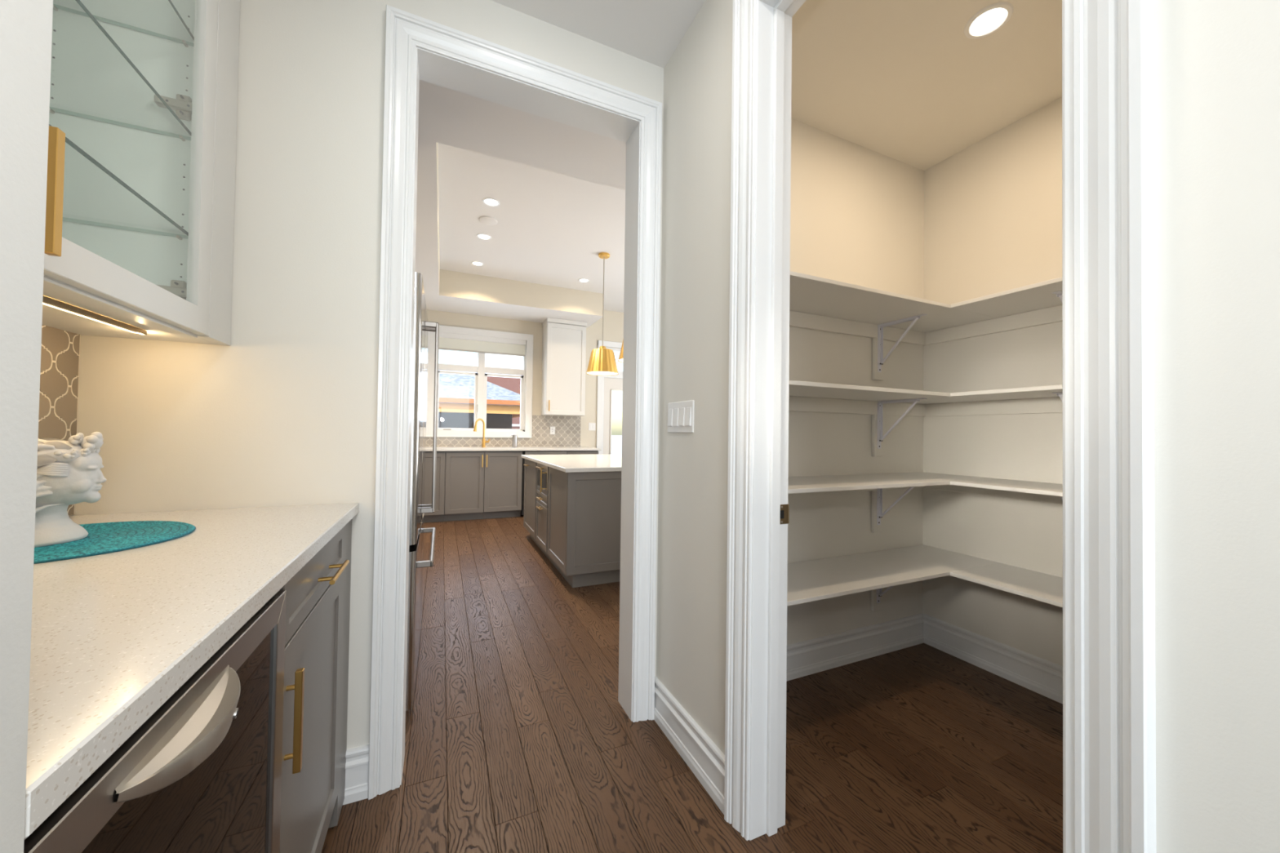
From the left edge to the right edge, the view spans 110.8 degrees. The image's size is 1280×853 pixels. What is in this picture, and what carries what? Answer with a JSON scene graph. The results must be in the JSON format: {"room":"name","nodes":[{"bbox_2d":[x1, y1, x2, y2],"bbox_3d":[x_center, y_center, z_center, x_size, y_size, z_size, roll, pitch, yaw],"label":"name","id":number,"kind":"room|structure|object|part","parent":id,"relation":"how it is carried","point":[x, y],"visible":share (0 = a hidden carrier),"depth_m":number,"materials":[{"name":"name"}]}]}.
{"room":"butler's pantry","nodes":[
{"label":"butler's pantry","id":0,"kind":"room"},
{"bbox_2d":[0,0,53,852],"bbox_3d":[-0.977,-0.254,-0.051,1.366,2.780,0.122,1,-1,-24],"label":"wall","id":1,"kind":"structure","parent":0,"point":[25,25],"depth_m":0.27,"materials":[{"name":"paint"}]},
{"bbox_2d":[74,0,924,749],"bbox_3d":[0.677,-0.417,2.176,6.200,3.220,0.140,1,-1,-24],"label":"wall","id":2,"kind":"structure","parent":0,"point":[283,414],"depth_m":1.38,"materials":[{"name":"paint"}]},
{"bbox_2d":[342,744,368,804],"bbox_3d":[-0.885,1.082,1.374,0.073,0.155,0.020,1,-1,-24],"label":"baseboard","id":3,"kind":"structure","parent":2,"relation":"attached to","point":[357,766],"depth_m":1.37,"materials":[{"name":"paint"}]},
{"bbox_2d":[368,4,662,799],"bbox_3d":[-0.382,-0.085,1.606,0.990,2.510,0.028,1,-1,-24],"label":"trim","id":4,"kind":"structure","parent":2,"relation":"attached to","point":[405,31],"depth_m":1.45,"materials":[{"name":"paint"}]},
{"bbox_3d":[-0.794,-0.094,1.421,0.086,2.510,0.028,1,-1,-24],"label":"leg","id":5,"kind":"part","parent":4,"relation":"part of","materials":[{"name":"paint"}]},
{"bbox_3d":[0.030,-0.077,1.791,0.086,2.510,0.028,1,-1,-24],"label":"leg","id":6,"kind":"part","parent":4,"relation":"part of","materials":[{"name":"paint"}]},
{"bbox_2d":[400,46,640,785],"bbox_3d":[-0.417,-0.046,1.682,0.834,2.432,0.144,1,-1,-24],"label":"trim","id":7,"kind":"structure","parent":2,"relation":"attached to","point":[431,67],"depth_m":1.78,"materials":[{"name":"paint"}]},
{"bbox_2d":[786,613,924,681],"bbox_3d":[0.892,1.119,2.171,1.555,0.155,0.020,1,-1,-24],"label":"baseboard","id":8,"kind":"structure","parent":2,"relation":"attached to","point":[808,657],"depth_m":2.25,"materials":[{"name":"paint"}]},
{"bbox_2d":[415,80,626,328],"bbox_3d":[-0.063,-1.740,4.621,5.500,0.320,4.905,1,-1,-24],"label":"ceiling","id":9,"kind":"structure","parent":0,"point":[449,117],"depth_m":2.74,"materials":[{"name":"paint"}]},
{"bbox_2d":[426,309,623,448],"bbox_3d":[-1.116,-0.368,6.907,5.600,3.220,0.150,1,-1,-24],"label":"wall","id":10,"kind":"structure","parent":0,"point":[613,324],"depth_m":6.66,"materials":[{"name":"paint"}]},
{"bbox_2d":[426,324,533,437],"bbox_3d":[-2.273,-0.613,6.345,1.420,1.540,0.131,1,-1,-24],"label":"window","id":11,"kind":"structure","parent":10,"relation":"in","point":[481,372],"depth_m":6.33,"materials":[{"name":"paint"}]},
{"bbox_3d":[-2.587,-0.359,6.244,0.535,0.830,0.045,1,-1,-24],"label":"sash","id":12,"kind":"part","parent":11,"relation":"part of","materials":[{"name":"paint"}]},
{"bbox_3d":[-2.287,-0.613,6.375,1.240,1.360,0.065,1,-1,-24],"label":"frame","id":13,"kind":"part","parent":11,"relation":"part of","materials":[{"name":"paint"}]},
{"bbox_2d":[438,332,526,356],"bbox_3d":[-2.257,-1.174,6.334,1.220,0.238,0.045,1,-1,-24],"label":"roller blind","id":14,"kind":"object","parent":11,"relation":"attached to","point":[447,341],"visible":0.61,"depth_m":6.32,"materials":[{"name":"fabric"}]},
{"bbox_3d":[-2.258,-1.065,6.331,1.200,0.020,0.018,1,-1,-24],"label":"rail","id":15,"kind":"part","parent":14,"relation":"part of","materials":[{"name":"silver metal"}]},
{"bbox_3d":[-2.005,-0.347,6.505,0.550,0.830,0.045,1,-1,-24],"label":"sash","id":16,"kind":"part","parent":11,"relation":"part of","materials":[{"name":"paint"}]},
{"bbox_2d":[425,414,581,446],"bbox_3d":[-1.965,0.059,6.434,2.280,0.476,0.008,1,-1,-24],"label":"backsplash","id":17,"kind":"structure","parent":10,"relation":"attached to","point":[567,428],"depth_m":6.65,"materials":[{"name":"beige tile"}]},
{"bbox_2d":[550,426,555,434],"bbox_3d":[-1.327,0.061,6.710,0.075,0.120,0.011,1,-1,-24],"label":"wall outlet","id":18,"kind":"object","parent":17,"relation":"attached to","point":[552,428],"visible":1,"depth_m":6.71,"materials":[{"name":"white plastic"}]},
{"bbox_2d":[541,317,586,416],"bbox_3d":[-1.137,-0.864,6.617,0.597,1.398,0.367,1,-1,-24],"label":"upper cabinet","id":19,"kind":"object","parent":10,"relation":"attached to","point":[564,341],"visible":1,"depth_m":6.49,"materials":[{"name":"white wood"}]},
{"bbox_3d":[-1.131,-1.533,6.636,0.597,0.060,0.349,1,-1,-24],"label":"moulding","id":20,"kind":"part","parent":19,"relation":"part of","materials":[{"name":"white wood"}]},
{"bbox_2d":[588,422,595,430],"bbox_3d":[-0.755,0.003,6.977,0.115,0.120,0.010,1,-1,-24],"label":"wall switch","id":21,"kind":"object","parent":10,"relation":"attached to","point":[592,426],"visible":1,"depth_m":6.97,"materials":[{"name":"white plastic"}]},
{"bbox_2d":[596,340,622,453],"bbox_3d":[-0.208,-0.050,7.292,1.105,2.620,0.164,1,-1,-24],"label":"door","id":22,"kind":"structure","parent":10,"relation":"in","point":[606,384],"depth_m":7.11,"materials":[{"name":"paint"}]},
{"bbox_3d":[-0.192,-1.065,7.303,0.875,0.410,0.045,1,-1,-24],"label":"transom frame","id":23,"kind":"part","parent":22,"relation":"part of","materials":[{"name":"paint"}]},
{"bbox_2d":[438,142,625,312],"bbox_3d":[-0.060,-1.940,4.625,5.500,0.080,4.905,1,-1,-24],"label":"ceiling","id":24,"kind":"structure","parent":0,"point":[551,228],"depth_m":4.21,"materials":[{"name":"white paint"}]},
{"bbox_2d":[471,261,484,266],"bbox_3d":[-1.907,-1.913,5.191,0.144,0.006,0.144,1,-1,-24],"label":"recessed light","id":25,"kind":"object","parent":24,"relation":"in","point":[474,263],"visible":1,"depth_m":5.18,"materials":[{"name":"paint"}]},
{"bbox_2d":[476,233,491,239],"bbox_3d":[-1.579,-1.920,4.472,0.144,0.006,0.144,1,-1,-24],"label":"recessed light","id":26,"kind":"object","parent":24,"relation":"in","point":[482,236],"visible":1,"depth_m":4.46,"materials":[{"name":"paint"}]},
{"bbox_2d":[479,216,497,225],"bbox_3d":[-1.417,-1.920,4.128,0.164,0.012,0.164,1,-1,-24],"label":"ceiling disc","id":27,"kind":"object","parent":24,"relation":"attached to","point":[488,220],"visible":1,"depth_m":4.11,"materials":[{"name":"white paint"}]},
{"bbox_2d":[482,197,500,206],"bbox_3d":[-1.278,-1.926,3.796,0.144,0.006,0.144,1,-1,-24],"label":"recessed light","id":28,"kind":"object","parent":24,"relation":"in","point":[491,202],"visible":1,"depth_m":3.79,"materials":[{"name":"paint"}]},
{"bbox_2d":[577,278,589,282],"bbox_3d":[-0.728,-1.889,5.719,0.144,0.006,0.144,1,-1,-24],"label":"recessed light","id":29,"kind":"object","parent":24,"relation":"in","point":[582,280],"visible":1,"depth_m":5.71,"materials":[{"name":"paint"}]},
{"bbox_2d":[586,252,618,375],"bbox_3d":[-0.405,-1.240,4.872,0.360,1.320,0.360,1,-1,-24],"label":"pendant light","id":30,"kind":"object","parent":24,"relation":"hanging from","point":[602,362],"visible":1,"depth_m":4.77,"materials":[{"name":"gold metal"}]},
{"bbox_3d":[-0.412,-0.731,4.864,0.360,0.300,0.360,1,-1,-24],"label":"lamp shade","id":31,"kind":"part","parent":30,"relation":"part of","materials":[{"name":"gold metal"}]},
{"bbox_3d":[-0.403,-1.380,4.874,0.012,1.000,0.012,1,-1,-24],"label":"rod","id":32,"kind":"part","parent":30,"relation":"part of","materials":[{"name":"gold metal"}]},
{"bbox_2d":[617,338,623,363],"bbox_3d":[-0.012,-1.249,3.996,0.360,1.320,0.360,1,-1,-24],"label":"pendant light","id":33,"kind":"object","parent":24,"relation":"hanging from","point":[620,357],"visible":0.06,"depth_m":3.95,"materials":[{"name":"gold metal"}]},
{"bbox_2d":[491,0,705,67],"bbox_3d":[-0.162,-1.583,-0.641,2.520,0.080,4.335,1,-1,-24],"label":"ceiling","id":34,"kind":"structure","parent":0,"point":[651,31],"depth_m":1.64,"materials":[{"name":"white paint"}]},
{"bbox_2d":[321,515,1062,852],"bbox_3d":[0.462,1.225,2.459,6.300,0.060,9.530,1,-1,-24],"label":"floor","id":35,"kind":"structure","parent":0,"point":[519,738],"depth_m":1.62,"materials":[{"name":"brown wood"}]},
{"bbox_2d":[23,590,286,852],"bbox_3d":[-0.767,0.687,0.382,0.649,0.857,0.597,1,-1,-24],"label":"wine cooler","id":36,"kind":"object","parent":35,"relation":"on","point":[202,774],"visible":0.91,"depth_m":0.50,"materials":[{"name":"silver"}]},
{"bbox_3d":[-0.467,0.328,0.476,0.038,0.046,0.216,1,-1,-24],"label":"door handle","id":37,"kind":"part","parent":36,"relation":"part of","materials":[{"name":"silver metal"}]},
{"bbox_3d":[-0.512,0.668,0.497,0.005,0.686,0.517,1,-1,-24],"label":"door glass","id":38,"kind":"part","parent":36,"relation":"part of","materials":[{"name":"black glass"}]},
{"bbox_2d":[279,519,351,852],"bbox_3d":[-1.034,0.707,0.959,0.650,0.887,0.658,1,-1,-24],"label":"base cabinet","id":39,"kind":"object","parent":35,"relation":"on","point":[317,633],"visible":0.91,"depth_m":1.03,"materials":[{"name":"grey wood"}]},
{"bbox_2d":[24,502,359,839],"bbox_3d":[-0.922,0.244,0.705,0.631,0.032,1.222,1,-1,-24],"label":"countertop","id":40,"kind":"structure","parent":39,"relation":"on","point":[114,636],"depth_m":0.53,"materials":[{"name":"stone"}]},
{"bbox_2d":[33,520,195,564],"bbox_3d":[-1.137,0.224,0.863,0.380,0.007,0.380,1,-1,-24],"label":"placemat","id":41,"kind":"object","parent":40,"relation":"on","point":[103,538],"visible":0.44,"depth_m":0.88,"materials":[{"name":"teal fabric"}]},
{"bbox_2d":[34,431,106,547],"bbox_3d":[-1.163,0.115,0.839,0.193,0.212,0.146,1,-1,-36],"label":"sculpture","id":42,"kind":"object","parent":41,"relation":"on","point":[68,472],"visible":0.62,"depth_m":0.84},
{"bbox_2d":[70,448,79,458],"bbox_3d":[-1.091,0.054,0.850,0.014,0.021,0.020,1,-1,-36],"label":"flower","id":43,"kind":"object","parent":42,"relation":"on","point":[74,453],"depth_m":0.85,"materials":[{"name":"paint"}]},
{"bbox_2d":[67,432,84,445],"bbox_3d":[-1.104,0.026,0.865,0.018,0.028,0.026,1,-1,-36],"label":"flower","id":44,"kind":"object","parent":42,"relation":"on","point":[77,439],"depth_m":0.86,"materials":[{"name":"paint"}]},
{"bbox_2d":[80,448,91,456],"bbox_3d":[-1.089,0.050,0.867,0.015,0.022,0.021,1,-1,-36],"label":"flower","id":45,"kind":"object","parent":42,"relation":"on","point":[83,451],"depth_m":0.86,"materials":[{"name":"paint"}]},
{"bbox_2d":[80,431,103,453],"bbox_3d":[-1.095,0.033,0.882,0.029,0.045,0.041,1,-1,-36],"label":"flower","id":46,"kind":"object","parent":42,"relation":"on","point":[92,443],"depth_m":0.87,"materials":[{"name":"paint"}]},
{"bbox_3d":[-0.636,0.542,0.812,0.026,0.185,0.013,1,-1,-24],"label":"door handle","id":47,"kind":"part","parent":39,"relation":"part of","materials":[{"name":"gold metal"}]},
{"bbox_3d":[-0.751,0.340,1.024,0.020,0.118,0.532,1,-1,-24],"label":"drawer","id":48,"kind":"part","parent":39,"relation":"part of","materials":[{"name":"grey wood"}]},
{"bbox_3d":[-0.738,0.350,1.063,0.037,0.011,0.170,1,-1,-24],"label":"drawer handle","id":49,"kind":"part","parent":39,"relation":"part of","materials":[{"name":"gold metal"}]},
{"bbox_2d":[405,271,439,711],"bbox_3d":[-1.405,0.261,2.031,0.848,1.762,0.916,1,-1,-24],"label":"refrigerator","id":50,"kind":"object","parent":35,"relation":"on","point":[418,508],"visible":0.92,"depth_m":1.83,"materials":[{"name":"silver metal"}]},
{"bbox_3d":[-1.106,0.812,2.160,0.052,0.623,0.916,1,-1,-24],"label":"freezer drawer","id":51,"kind":"part","parent":50,"relation":"part of","materials":[{"name":"silver metal"}]},
{"bbox_3d":[-1.000,-0.072,1.964,0.052,1.087,0.456,1,-1,-24],"label":"door","id":52,"kind":"part","parent":50,"relation":"part of","materials":[{"name":"silver metal"}]},
{"bbox_3d":[-1.188,-0.068,2.383,0.052,1.087,0.456,1,-1,-24],"label":"door","id":53,"kind":"part","parent":50,"relation":"part of","materials":[{"name":"silver metal"}]},
{"bbox_3d":[-1.051,0.585,2.186,0.064,0.026,0.720,1,-1,-24],"label":"door handle","id":54,"kind":"part","parent":50,"relation":"part of","materials":[{"name":"silver metal"}]},
{"bbox_3d":[-1.024,-0.046,2.155,0.064,0.930,0.026,1,-1,-24],"label":"door handle","id":55,"kind":"part","parent":50,"relation":"part of","materials":[{"name":"silver metal"}]},
{"bbox_3d":[-1.061,-0.045,2.237,0.064,0.930,0.026,1,-1,-24],"label":"door handle","id":56,"kind":"part","parent":50,"relation":"part of","materials":[{"name":"silver metal"}]},
{"bbox_2d":[423,451,445,522],"bbox_3d":[-2.800,0.753,5.718,0.498,0.894,0.618,1,-1,-24],"label":"base cabinet","id":57,"kind":"object","parent":35,"relation":"on","point":[438,515],"visible":0.35,"depth_m":5.51,"materials":[{"name":"grey wood"}]},
{"bbox_2d":[444,450,484,521],"bbox_3d":[-2.352,0.762,5.899,0.462,0.894,0.654,1,-1,-24],"label":"base cabinet","id":58,"kind":"object","parent":35,"relation":"on","point":[464,470],"visible":0.98,"depth_m":5.64,"materials":[{"name":"grey wood"}]},
{"bbox_2d":[482,450,522,519],"bbox_3d":[-1.920,0.771,6.092,0.481,0.894,0.654,1,-1,-24],"label":"base cabinet","id":59,"kind":"object","parent":35,"relation":"on","point":[503,469],"visible":0.96,"depth_m":5.83,"materials":[{"name":"grey wood"}]},
{"bbox_2d":[425,446,601,451],"bbox_3d":[-2.047,0.305,6.044,2.980,0.031,0.649,1,-1,-24],"label":"countertop","id":60,"kind":"structure","parent":59,"relation":"on","point":[427,448],"depth_m":6.00,"materials":[{"name":"stone"}]},
{"bbox_2d":[473,418,489,447],"bbox_3d":[-2.197,0.089,6.116,0.233,0.400,0.070,2,-1,-42],"label":"tap","id":61,"kind":"object","parent":60,"relation":"on","point":[483,443],"visible":0.99,"depth_m":6.13,"materials":[{"name":"gold metal"}]},
{"bbox_3d":[-2.210,0.036,6.099,0.026,0.296,0.152,0,-1,38],"label":"spout","id":62,"kind":"part","parent":61,"relation":"part of","materials":[{"name":"gold metal"}]},
{"bbox_2d":[510,434,517,447],"bbox_3d":[-1.805,0.206,6.313,0.104,0.182,0.072,1,-1,-24],"label":"soap pump","id":63,"kind":"object","parent":60,"relation":"on","point":[514,438],"visible":0.98,"depth_m":6.29,"materials":[{"name":"silver metal"}]},
{"bbox_2d":[520,450,566,515],"bbox_3d":[-1.421,0.767,6.312,0.600,0.863,0.663,1,-1,-24],"label":"dishwasher","id":64,"kind":"object","parent":35,"relation":"on","point":[524,452],"visible":0.09,"depth_m":5.96,"materials":[{"name":"black metal"}]},
{"bbox_3d":[-1.292,0.734,6.058,0.567,0.785,0.025,1,-1,-24],"label":"door","id":65,"kind":"part","parent":64,"relation":"part of","materials":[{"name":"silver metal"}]},
{"bbox_2d":[523,458,621,587],"bbox_3d":[-0.392,0.780,4.261,1.202,0.862,1.870,1,-1,-24],"label":"kitchen island","id":66,"kind":"object","parent":35,"relation":"on","point":[574,518],"visible":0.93,"depth_m":3.32,"materials":[{"name":"grey wood"}]},
{"bbox_3d":[-1.130,0.715,4.553,0.020,0.744,0.645,1,-1,-24],"label":"door","id":67,"kind":"part","parent":66,"relation":"part of","materials":[{"name":"grey wood"}]},
{"bbox_3d":[-0.887,0.896,4.003,0.020,0.372,0.475,1,-1,-24],"label":"door","id":68,"kind":"part","parent":66,"relation":"part of","materials":[{"name":"grey wood"}]},
{"bbox_3d":[-0.881,0.467,4.009,0.020,0.255,0.475,1,-1,-24],"label":"microwave drawer","id":69,"kind":"part","parent":66,"relation":"part of","materials":[{"name":"silver metal"}]},
{"bbox_3d":[-0.857,0.478,3.885,0.035,0.200,0.012,1,-1,-24],"label":"drawer handle","id":70,"kind":"part","parent":66,"relation":"part of","materials":[{"name":"gold metal"}]},
{"bbox_3d":[-0.883,0.652,4.006,0.020,0.108,0.475,1,-1,-24],"label":"drawer","id":71,"kind":"part","parent":66,"relation":"part of","materials":[{"name":"grey wood"}]},
{"bbox_3d":[-0.648,0.705,3.479,0.020,0.744,0.600,1,-1,-24],"label":"door","id":72,"kind":"part","parent":66,"relation":"part of","materials":[{"name":"grey wood"}]},
{"bbox_2d":[520,453,622,472],"bbox_3d":[-0.225,0.337,4.349,1.540,0.032,1.935,1,-1,-24],"label":"island countertop","id":73,"kind":"structure","parent":66,"relation":"on","point":[597,462],"depth_m":3.87,"materials":[{"name":"stone"}]},
{"bbox_3d":[0.004,0.713,3.426,1.165,0.744,0.020,1,-1,-24],"label":"panel","id":74,"kind":"part","parent":66,"relation":"part of","materials":[{"name":"grey wood"}]},
{"bbox_2d":[566,450,598,454],"bbox_3d":[-0.941,0.792,6.551,0.468,0.894,0.618,1,-1,-24],"label":"base cabinet","id":75,"kind":"object","parent":35,"relation":"on","point":[568,452],"visible":0.17,"depth_m":6.28,"materials":[{"name":"grey wood"}]},
{"bbox_2d":[791,0,1062,170],"bbox_3d":[1.217,-1.530,1.566,1.555,0.080,1.435,1,-1,-24],"label":"ceiling","id":76,"kind":"structure","parent":0,"point":[903,81],"depth_m":1.85,"materials":[{"name":"paint"}]},
{"bbox_2d":[964,1,1013,39],"bbox_3d":[1.277,-1.485,1.621,0.144,0.006,0.144,1,-1,-24],"label":"recessed light","id":77,"kind":"object","parent":76,"relation":"in","point":[993,17],"visible":1,"depth_m":1.61,"materials":[{"name":"paint"}]},
{"bbox_2d":[656,0,1279,852],"bbox_3d":[1.006,-0.228,-0.075,0.125,2.780,4.235,1,-1,-24],"label":"wall","id":78,"kind":"structure","parent":0,"point":[1216,63],"depth_m":0.53,"materials":[{"name":"paint"}]},
{"bbox_2d":[666,400,693,432],"bbox_3d":[0.148,-0.035,1.660,0.013,0.118,0.196,1,-1,-24],"label":"light switch","id":79,"kind":"object","parent":78,"relation":"attached to","point":[680,414],"visible":1,"depth_m":1.65,"materials":[{"name":"white plastic"}]},
{"bbox_2d":[653,676,724,814],"bbox_3d":[0.162,1.099,1.569,0.020,0.155,0.521,1,-1,-24],"label":"baseboard","id":80,"kind":"structure","parent":78,"relation":"attached to","point":[702,756],"depth_m":1.52,"materials":[{"name":"paint"}]},
{"bbox_2d":[779,504,789,524],"bbox_3d":[0.426,0.260,1.309,0.040,0.058,0.004,1,-1,-24],"label":"strike plate","id":81,"kind":"object","parent":78,"relation":"attached to","point":[784,508],"visible":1,"depth_m":1.31,"materials":[{"name":"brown metal"}]},
{"bbox_2d":[749,0,1063,852],"bbox_3d":[0.528,-0.044,0.981,0.129,2.432,0.715,1,-1,-24],"label":"trim","id":82,"kind":"structure","parent":78,"relation":"attached to","point":[767,773],"depth_m":1.29,"materials":[{"name":"paint"}]},
{"bbox_2d":[724,0,1156,852],"bbox_3d":[0.459,-0.084,0.950,0.028,2.510,0.871,1,-1,-24],"label":"trim","id":83,"kind":"structure","parent":78,"relation":"attached to","point":[1109,664],"depth_m":0.59,"materials":[{"name":"paint"}]},
{"bbox_3d":[0.298,-0.081,1.308,0.028,2.510,0.086,1,-1,-24],"label":"leg","id":84,"kind":"part","parent":83,"relation":"part of","materials":[{"name":"paint"}]},
{"bbox_3d":[0.620,-0.087,0.592,0.028,2.510,0.086,1,-1,-24],"label":"leg","id":85,"kind":"part","parent":83,"relation":"part of","materials":[{"name":"paint"}]},
{"bbox_2d":[922,97,1062,666],"bbox_3d":[1.988,-0.185,1.833,0.120,2.780,1.555,1,-1,-24],"label":"wall","id":86,"kind":"structure","parent":0,"point":[993,208],"depth_m":2.18,"materials":[{"name":"paint"}]},
{"bbox_2d":[786,544,1062,612],"bbox_3d":[1.187,0.802,1.530,1.552,0.308,1.430,1,-1,-24],"label":"shelf","id":87,"kind":"object","parent":86,"relation":"attached to","point":[811,580],"depth_m":1.97,"materials":[{"name":"paint"}]},
{"bbox_3d":[1.255,0.803,2.318,0.026,0.250,0.012,1,-1,-24],"label":"wall leg","id":88,"kind":"part","parent":87,"relation":"part of","materials":[{"name":"white metal"}]},
{"bbox_3d":[1.303,0.802,2.212,0.026,0.250,0.245,1,-1,-24],"label":"shelf bracket","id":89,"kind":"part","parent":87,"relation":"part of","materials":[{"name":"white metal"}]},
{"bbox_2d":[787,471,1062,533],"bbox_3d":[1.192,0.392,1.536,1.552,0.308,1.430,1,-1,-24],"label":"shelf","id":90,"kind":"object","parent":86,"relation":"attached to","point":[810,485],"depth_m":2.02,"materials":[{"name":"paint"}]},
{"bbox_3d":[1.260,0.393,2.324,0.026,0.250,0.012,1,-1,-24],"label":"wall leg","id":91,"kind":"part","parent":90,"relation":"part of","materials":[{"name":"white metal"}]},
{"bbox_3d":[1.308,0.392,2.218,0.026,0.250,0.245,1,-1,-24],"label":"shelf bracket","id":92,"kind":"part","parent":90,"relation":"part of","materials":[{"name":"white metal"}]},
{"bbox_2d":[789,271,1062,380],"bbox_3d":[1.203,-0.413,1.548,1.552,0.308,1.430,1,-1,-24],"label":"shelf","id":93,"kind":"object","parent":86,"relation":"attached to","point":[815,303],"depth_m":2.07,"materials":[{"name":"paint"}]},
{"bbox_3d":[1.272,-0.413,2.337,0.026,0.250,0.012,1,-1,-24],"label":"wall leg","id":94,"kind":"part","parent":93,"relation":"part of","materials":[{"name":"white metal"}]},
{"bbox_3d":[1.319,-0.414,2.230,0.026,0.250,0.245,1,-1,-24],"label":"shelf bracket","id":95,"kind":"part","parent":93,"relation":"part of","materials":[{"name":"white metal"}]},
{"bbox_3d":[1.321,-0.533,2.232,0.026,0.012,0.245,1,-1,-24],"label":"shelf arm","id":96,"kind":"part","parent":93,"relation":"part of","materials":[{"name":"white metal"}]},
{"bbox_3d":[1.778,-0.414,1.821,0.245,0.250,0.026,1,-1,-24],"label":"shelf bracket","id":97,"kind":"part","parent":93,"relation":"part of","materials":[{"name":"white metal"}]},
{"bbox_3d":[1.780,-0.533,1.823,0.245,0.012,0.026,1,-1,-24],"label":"shelf arm","id":98,"kind":"part","parent":93,"relation":"part of","materials":[{"name":"white metal"}]},
{"bbox_2d":[788,380,1062,456],"bbox_3d":[1.198,-0.009,1.542,1.552,0.308,1.430,1,-1,-24],"label":"shelf","id":99,"kind":"object","parent":86,"relation":"attached to","point":[803,396],"depth_m":2.12,"materials":[{"name":"paint"}]},
{"bbox_3d":[1.266,-0.008,2.330,0.026,0.250,0.012,1,-1,-24],"label":"wall leg","id":100,"kind":"part","parent":99,"relation":"part of","materials":[{"name":"white metal"}]},
{"bbox_3d":[1.314,-0.009,2.224,0.026,0.250,0.245,1,-1,-24],"label":"shelf bracket","id":101,"kind":"part","parent":99,"relation":"part of","materials":[{"name":"white metal"}]},
{"bbox_3d":[1.315,-0.128,2.226,0.026,0.012,0.245,1,-1,-24],"label":"shelf arm","id":102,"kind":"part","parent":99,"relation":"part of","materials":[{"name":"white metal"}]},
{"bbox_3d":[1.773,-0.009,1.815,0.245,0.250,0.026,1,-1,-24],"label":"shelf bracket","id":103,"kind":"part","parent":99,"relation":"part of","materials":[{"name":"white metal"}]},
{"bbox_2d":[922,613,1062,704],"bbox_3d":[1.882,1.127,1.839,0.020,0.155,1.435,1,-1,-24],"label":"baseboard","id":104,"kind":"structure","parent":86,"relation":"attached to","point":[1042,677],"depth_m":2.15,"materials":[{"name":"paint"}]},
{"bbox_3d":[-1.261,-0.249,0.563,0.120,2.780,1.215,1,-1,-24],"label":"wall","id":105,"kind":"structure","parent":0,"visible":0},
{"bbox_2d":[38,324,80,515],"bbox_3d":[-1.205,-0.018,0.585,0.008,0.479,1.213,1,-1,-24],"label":"backsplash","id":106,"kind":"structure","parent":105,"relation":"attached to","point":[60,348],"depth_m":1.08,"materials":[{"name":"beige tile"}]},
{"bbox_2d":[41,0,239,345],"bbox_3d":[-1.039,-0.841,0.667,0.346,1.227,1.212,1,-1,-24],"label":"upper cabinet","id":107,"kind":"object","parent":105,"relation":"attached to","point":[142,136],"depth_m":1.09,"materials":[{"name":"white wood"}]},
{"bbox_3d":[-0.869,-0.344,0.642,0.037,0.185,0.015,1,-1,-24],"label":"door handle","id":108,"kind":"part","parent":107,"relation":"part of","materials":[{"name":"gold metal"}]},
{"bbox_2d":[42,302,136,333],"bbox_3d":[-1.008,-0.234,0.605,0.016,0.007,1.024,1,-1,-24],"label":"diffuser","id":109,"kind":"object","parent":107,"relation":"attached to","point":[63,306],"depth_m":0.91,"materials":[{"name":"beige plastic"}]},
{"bbox_3d":[-1.004,-0.233,0.606,0.024,0.011,1.024,1,-1,-24],"label":"led strip","id":110,"kind":"part","parent":107,"relation":"part of","materials":[{"name":"white plastic"}]},
{"bbox_2d":[48,124,188,239],"bbox_3d":[-1.049,-0.490,0.599,0.260,0.009,1.053,1,-1,-24],"label":"glass shelf","id":111,"kind":"object","parent":107,"relation":"attached to","point":[72,220],"depth_m":1.07,"materials":[{"name":"teal"}]},
{"bbox_2d":[49,0,191,140],"bbox_3d":[-1.045,-0.744,0.603,0.260,0.009,1.053,1,-1,-24],"label":"glass shelf","id":112,"kind":"object","parent":107,"relation":"attached to","point":[57,110],"depth_m":1.07,"materials":[{"name":"teal"}]},
{"bbox_2d":[53,0,194,46],"bbox_3d":[-1.042,-0.988,0.607,0.260,0.009,1.053,1,-1,-24],"label":"glass shelf","id":113,"kind":"object","parent":107,"relation":"attached to","point":[61,8],"depth_m":1.08,"materials":[{"name":"teal"}]},
{"bbox_3d":[-1.075,-0.243,0.646,0.287,0.018,1.211,1,-1,-24],"label":"panel","id":114,"kind":"part","parent":107,"relation":"part of","materials":[{"name":"white wood"}]},
{"label":"outside","id":115,"kind":"structure","parent":0,"visible":0},
{"bbox_2d":[611,435,622,453],"bbox_3d":[-31.843,3.083,131.997,350.000,0.050,253.020,1,-1,-24],"label":"ground","id":116,"kind":"structure","parent":115,"point":[616,440],"depth_m":56.03,"materials":[{"name":"white"}]},
{"bbox_2d":[438,373,519,428],"bbox_3d":[-6.452,-0.039,12.215,6.620,3.180,3.630,1,-1,-24],"label":"pavilion","id":117,"kind":"object","parent":116,"relation":"on","point":[456,392],"visible":0.09,"depth_m":11.91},
{"bbox_2d":[473,353,523,424],"bbox_3d":[-7.191,-1.924,24.193,4.000,7.300,6.600,1,-1,-24],"label":"brick house","id":118,"kind":"structure","parent":116,"relation":"on","point":[491,360],"depth_m":21.34,"materials":[{"name":"white"}]},
{"bbox_2d":[511,424,519,429],"bbox_3d":[-7.635,0.717,15.284,10.600,1.730,0.210,1,-1,-24],"label":"fence","id":119,"kind":"object","parent":116,"relation":"on","point":[513,426],"visible":0.02,"depth_m":16.54,"materials":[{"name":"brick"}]},
{"bbox_3d":[-7.635,0.757,15.283,10.600,1.650,0.150,1,-1,-24],"label":"panel","id":120,"kind":"part","parent":119,"relation":"part of","materials":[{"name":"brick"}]}
]}

